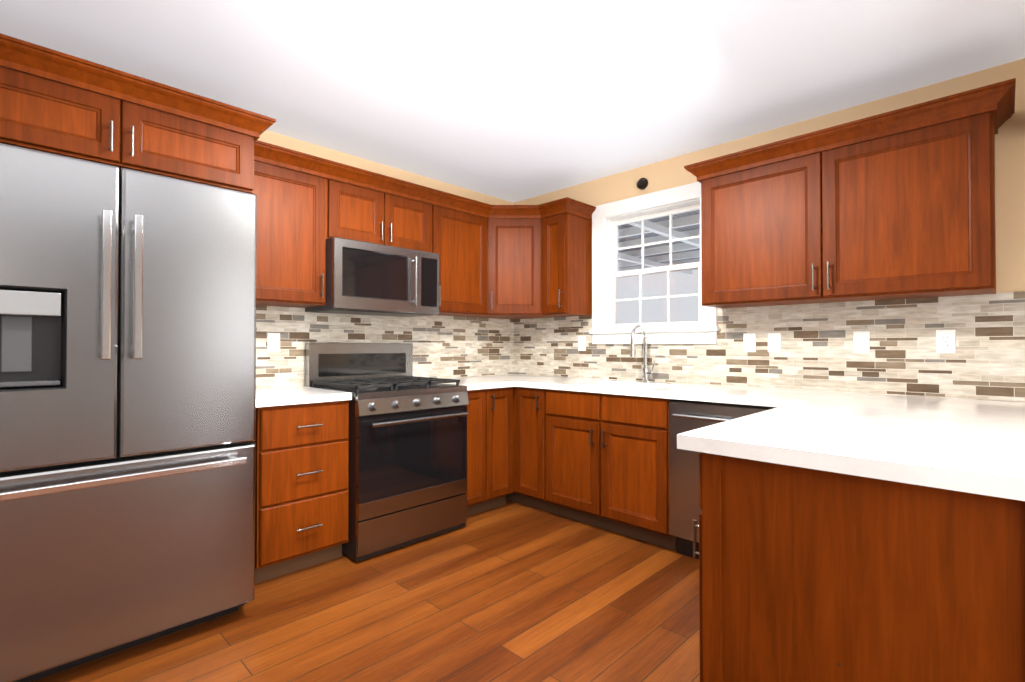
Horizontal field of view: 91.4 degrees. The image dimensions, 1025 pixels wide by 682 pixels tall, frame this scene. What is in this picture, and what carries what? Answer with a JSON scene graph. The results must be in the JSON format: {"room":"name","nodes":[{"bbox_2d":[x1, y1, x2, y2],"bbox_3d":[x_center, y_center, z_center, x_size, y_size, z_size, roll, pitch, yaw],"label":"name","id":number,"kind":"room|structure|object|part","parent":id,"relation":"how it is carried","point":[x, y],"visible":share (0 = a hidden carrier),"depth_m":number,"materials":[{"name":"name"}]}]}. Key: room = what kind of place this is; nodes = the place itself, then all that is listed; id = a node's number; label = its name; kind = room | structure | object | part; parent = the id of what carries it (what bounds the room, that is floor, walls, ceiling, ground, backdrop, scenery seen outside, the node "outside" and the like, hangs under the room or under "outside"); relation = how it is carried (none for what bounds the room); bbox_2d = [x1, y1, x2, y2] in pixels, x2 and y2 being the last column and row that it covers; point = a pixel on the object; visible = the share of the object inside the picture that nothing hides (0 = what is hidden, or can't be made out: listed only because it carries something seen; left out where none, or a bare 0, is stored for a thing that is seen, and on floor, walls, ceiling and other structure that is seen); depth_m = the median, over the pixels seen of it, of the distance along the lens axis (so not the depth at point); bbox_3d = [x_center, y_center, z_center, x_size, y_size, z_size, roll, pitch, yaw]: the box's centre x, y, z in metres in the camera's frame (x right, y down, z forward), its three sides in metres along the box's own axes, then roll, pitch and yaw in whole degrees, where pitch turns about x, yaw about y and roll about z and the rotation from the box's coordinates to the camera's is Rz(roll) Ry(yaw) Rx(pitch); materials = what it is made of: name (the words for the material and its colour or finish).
{"room":"kitchen","nodes":[
{"label":"kitchen","id":0,"kind":"room"},
{"bbox_2d":[32,499,699,681],"bbox_3d":[-0.240,1.221,0.398,5.700,0.100,6.500,-1,-1,45],"label":"floor","id":1,"kind":"structure","parent":0,"point":[511,591],"depth_m":2.13,"materials":[{"name":"brown wood"}]},
{"bbox_2d":[0,143,256,681],"bbox_3d":[-1.705,0.269,2.087,0.897,1.840,0.941,-1,-1,45],"label":"refrigerator","id":2,"kind":"object","parent":1,"relation":"on","point":[127,391],"visible":1,"depth_m":1.81,"materials":[{"name":"grey metal"}]},
{"bbox_2d":[251,400,348,583],"bbox_3d":[-1.253,0.759,2.754,0.652,0.875,0.470,-1,-1,45],"label":"base cabinet","id":3,"kind":"object","parent":1,"relation":"on","point":[301,486],"visible":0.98,"depth_m":2.53,"materials":[{"name":"brown wood"}]},
{"bbox_2d":[256,386,351,407],"bbox_3d":[-1.280,0.300,2.734,0.626,0.040,0.537,-1,-1,45],"label":"countertop","id":4,"kind":"structure","parent":3,"relation":"on","point":[270,397],"depth_m":2.60,"materials":[{"name":"white stone"}]},
{"bbox_2d":[305,343,468,561],"bbox_3d":[-0.770,0.606,3.145,0.739,1.190,0.762,-1,-1,45],"label":"range","id":5,"kind":"object","parent":1,"relation":"on","point":[407,457],"visible":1,"depth_m":2.94,"materials":[{"name":"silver metal"}]},
{"bbox_2d":[464,387,676,550],"bbox_3d":[0.256,0.767,3.462,1.808,0.875,1.137,-1,-1,45],"label":"base cabinet","id":6,"kind":"object","parent":1,"relation":"on","point":[600,460],"visible":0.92,"depth_m":3.26,"materials":[{"name":"brown wood"}]},
{"bbox_2d":[442,376,513,390],"bbox_3d":[-0.383,0.310,3.642,0.630,0.040,0.482,-1,-1,45],"label":"countertop","id":7,"kind":"structure","parent":6,"relation":"on","point":[472,383],"depth_m":3.53,"materials":[{"name":"white stone"}]},
{"bbox_2d":[494,374,553,377],"bbox_3d":[0.006,0.314,4.038,0.630,0.040,0.390,-1,-1,45],"label":"countertop","id":8,"kind":"structure","parent":6,"relation":"on","point":[511,375],"depth_m":4.16,"materials":[{"name":"white stone"}]},
{"bbox_2d":[478,375,1024,409],"bbox_3d":[1.071,0.302,2.998,3.606,0.040,0.641,-1,-1,45],"label":"countertop","id":9,"kind":"structure","parent":6,"relation":"on","point":[755,396],"depth_m":2.73,"materials":[{"name":"white stone"}]},
{"bbox_2d":[630,325,654,381],"bbox_3d":[0.893,0.089,3.428,0.110,0.398,0.219,-1,-1,45],"label":"faucet","id":10,"kind":"object","parent":9,"relation":"on","point":[645,372],"visible":1,"depth_m":3.48,"materials":[{"name":"silver metal"}]},
{"bbox_2d":[669,399,776,558],"bbox_3d":[1.278,0.761,2.778,0.600,0.872,0.645,-1,-1,45],"label":"dishwasher","id":11,"kind":"object","parent":1,"relation":"on","point":[685,510],"visible":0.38,"depth_m":2.72,"materials":[{"name":"grey metal"}]},
{"bbox_2d":[693,452,1024,681],"bbox_3d":[0.985,0.744,1.380,0.705,0.876,0.625,-1,-1,45],"label":"base cabinet","id":12,"kind":"object","parent":1,"relation":"on","point":[809,575],"visible":0.75,"depth_m":1.14,"materials":[{"name":"brown wood"}]},
{"bbox_2d":[677,398,1024,500],"bbox_3d":[1.298,0.285,1.462,1.125,0.040,1.230,-1,-1,45],"label":"countertop","id":13,"kind":"structure","parent":12,"relation":"on","point":[975,446],"depth_m":1.33,"materials":[{"name":"white stone"}]},
{"bbox_2d":[257,130,513,204],"bbox_3d":[-2.217,-0.043,2.359,0.150,2.470,6.500,-1,-1,45],"label":"wall","id":14,"kind":"structure","parent":0,"point":[270,137],"depth_m":3.51,"materials":[{"name":"beige paint"}]},
{"bbox_2d":[0,37,127,168],"bbox_3d":[-1.974,-0.880,2.047,0.642,0.346,0.504,-1,-1,45],"label":"upper cabinet","id":15,"kind":"object","parent":14,"relation":"attached to","point":[55,103],"depth_m":1.87,"materials":[{"name":"brown wood"}]},
{"bbox_2d":[124,77,259,196],"bbox_3d":[-1.620,-0.876,2.407,0.642,0.346,0.506,-1,-1,45],"label":"upper cabinet","id":16,"kind":"object","parent":14,"relation":"attached to","point":[172,133],"depth_m":2.17,"materials":[{"name":"brown wood"}]},
{"bbox_2d":[256,141,331,307],"bbox_3d":[-1.379,-0.627,2.874,0.326,0.832,0.500,-1,-1,45],"label":"upper cabinet","id":17,"kind":"object","parent":14,"relation":"attached to","point":[294,203],"depth_m":2.80,"materials":[{"name":"brown wood"}]},
{"bbox_2d":[332,161,387,244],"bbox_3d":[-1.071,-0.822,3.189,0.326,0.436,0.380,-1,-1,45],"label":"upper cabinet","id":18,"kind":"object","parent":14,"relation":"attached to","point":[359,197],"depth_m":3.08,"materials":[{"name":"brown wood"}]},
{"bbox_2d":[305,237,438,316],"bbox_3d":[-0.893,-0.388,3.276,0.451,0.419,0.754,-1,-1,45],"label":"microwave","id":19,"kind":"object","parent":18,"relation":"attached to","point":[366,278],"visible":0.96,"depth_m":3.10,"materials":[{"name":"grey metal"}]},
{"bbox_2d":[256,305,511,388],"bbox_3d":[-0.854,0.042,3.626,0.010,0.499,2.400,-1,-1,45],"label":"backsplash","id":20,"kind":"structure","parent":14,"relation":"attached to","point":[443,346],"depth_m":3.63,"materials":[{"name":"tile"}]},
{"bbox_2d":[267,333,279,351],"bbox_3d":[-1.440,0.010,3.017,0.009,0.116,0.072,-1,-1,45],"label":"electrical outlet","id":21,"kind":"object","parent":20,"relation":"attached to","point":[273,342],"visible":1,"depth_m":3.01,"materials":[{"name":"white plastic"}]},
{"bbox_2d":[388,177,435,252],"bbox_3d":[-0.804,-0.819,3.460,0.326,0.436,0.380,-1,-1,45],"label":"upper cabinet","id":22,"kind":"object","parent":14,"relation":"attached to","point":[411,208],"depth_m":3.35,"materials":[{"name":"brown wood"}]},
{"bbox_2d":[436,190,487,316],"bbox_3d":[-0.485,-0.617,3.782,0.326,0.832,0.530,-1,-1,45],"label":"upper cabinet","id":23,"kind":"object","parent":14,"relation":"attached to","point":[461,223],"depth_m":3.68,"materials":[{"name":"brown wood"}]},
{"bbox_2d":[488,205,539,316],"bbox_3d":[0.016,-0.621,3.864,0.299,0.822,0.299,-1,-1,45],"label":"upper cabinet","id":24,"kind":"object","parent":14,"relation":"attached to","point":[514,261],"depth_m":3.86,"materials":[{"name":"brown wood"}]},
{"bbox_2d":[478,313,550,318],"bbox_3d":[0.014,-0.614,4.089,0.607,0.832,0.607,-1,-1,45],"label":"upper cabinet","id":25,"kind":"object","parent":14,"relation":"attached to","point":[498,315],"depth_m":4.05,"materials":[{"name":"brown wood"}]},
{"bbox_2d":[0,0,1024,202],"bbox_3d":[-0.240,-1.349,0.426,5.700,0.100,6.500,-1,-1,45],"label":"ceiling","id":26,"kind":"structure","parent":0,"point":[581,91],"depth_m":2.33,"materials":[{"name":"white paint"}]},
{"bbox_2d":[514,58,1024,292],"bbox_3d":[1.987,-0.039,2.674,5.400,2.470,0.150,-1,-1,45],"label":"wall","id":27,"kind":"structure","parent":0,"point":[673,172],"depth_m":2.47,"materials":[{"name":"beige paint"}]},
{"bbox_2d":[540,197,594,316],"bbox_3d":[0.418,-0.616,3.889,0.250,0.832,0.325,-1,-1,45],"label":"upper cabinet","id":28,"kind":"object","parent":27,"relation":"attached to","point":[565,226],"depth_m":3.78,"materials":[{"name":"brown wood"}]},
{"bbox_2d":[637,178,647,189],"bbox_3d":[0.921,-1.134,3.585,0.084,0.084,0.061,-1,-1,45],"label":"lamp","id":29,"kind":"object","parent":27,"relation":"attached to","point":[642,183],"visible":1,"depth_m":3.57,"materials":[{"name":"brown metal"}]},
{"bbox_2d":[589,182,719,343],"bbox_3d":[1.003,-0.511,3.582,0.990,1.065,0.165,-1,-1,45],"label":"window","id":30,"kind":"structure","parent":27,"relation":"in","point":[604,216],"depth_m":3.63,"materials":[{"name":"white"}]},
{"bbox_3d":[1.034,-0.514,3.614,0.736,0.836,0.065,-1,-1,45],"label":"window sash","id":31,"kind":"part","parent":30,"relation":"part of","materials":[{"name":"white wood"}]},
{"bbox_2d":[512,291,1024,401],"bbox_3d":[1.163,0.039,3.370,3.243,0.499,0.010,-1,-1,45],"label":"backsplash","id":32,"kind":"structure","parent":27,"relation":"attached to","point":[986,361],"depth_m":2.76,"materials":[{"name":"tile"}]},
{"bbox_2d":[578,336,585,350],"bbox_3d":[0.549,0.020,3.961,0.072,0.116,0.009,-1,-1,45],"label":"electrical outlet","id":33,"kind":"object","parent":32,"relation":"attached to","point":[581,343],"visible":1,"depth_m":3.96,"materials":[{"name":"white plastic"}]},
{"bbox_2d":[743,333,755,351],"bbox_3d":[1.454,0.010,3.068,0.072,0.116,0.012,-1,-1,45],"label":"electrical outlet","id":34,"kind":"object","parent":32,"relation":"attached to","point":[749,342],"visible":1,"depth_m":3.06,"materials":[{"name":"white plastic"}]},
{"bbox_2d":[768,333,780,351],"bbox_3d":[1.555,0.009,2.970,0.072,0.116,0.009,-1,-1,45],"label":"electrical outlet","id":35,"kind":"object","parent":32,"relation":"attached to","point":[774,342],"visible":1,"depth_m":2.96,"materials":[{"name":"white plastic"}]},
{"bbox_2d":[853,331,869,352],"bbox_3d":[1.861,0.006,2.667,0.072,0.116,0.012,-1,-1,45],"label":"electrical outlet","id":36,"kind":"object","parent":32,"relation":"attached to","point":[861,341],"visible":1,"depth_m":2.66,"materials":[{"name":"white plastic"}]},
{"bbox_2d":[936,330,955,353],"bbox_3d":[2.105,0.003,2.429,0.072,0.116,0.009,-1,-1,45],"label":"electrical outlet","id":37,"kind":"object","parent":32,"relation":"attached to","point":[945,341],"visible":1,"depth_m":2.43,"materials":[{"name":"white plastic"}]},
{"bbox_2d":[696,82,999,307],"bbox_3d":[1.679,-0.630,2.647,1.261,0.832,0.324,-1,-1,45],"label":"upper cabinet","id":38,"kind":"object","parent":27,"relation":"attached to","point":[897,204],"depth_m":2.42,"materials":[{"name":"brown wood"}]},
{"label":"outside","id":39,"kind":"structure","parent":0,"visible":0},
{"bbox_2d":[616,269,698,323],"bbox_3d":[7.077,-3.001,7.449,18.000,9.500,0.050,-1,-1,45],"label":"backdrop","id":40,"kind":"structure","parent":39,"point":[659,309],"depth_m":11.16,"materials":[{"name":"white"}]},
{"bbox_2d":[618,210,699,274],"bbox_3d":[2.869,0.200,5.277,8.000,3.050,4.500,-1,-1,45],"label":"roof","id":41,"kind":"structure","parent":39,"point":[649,224],"depth_m":6.32,"materials":[{"name":"metal"}]}
]}

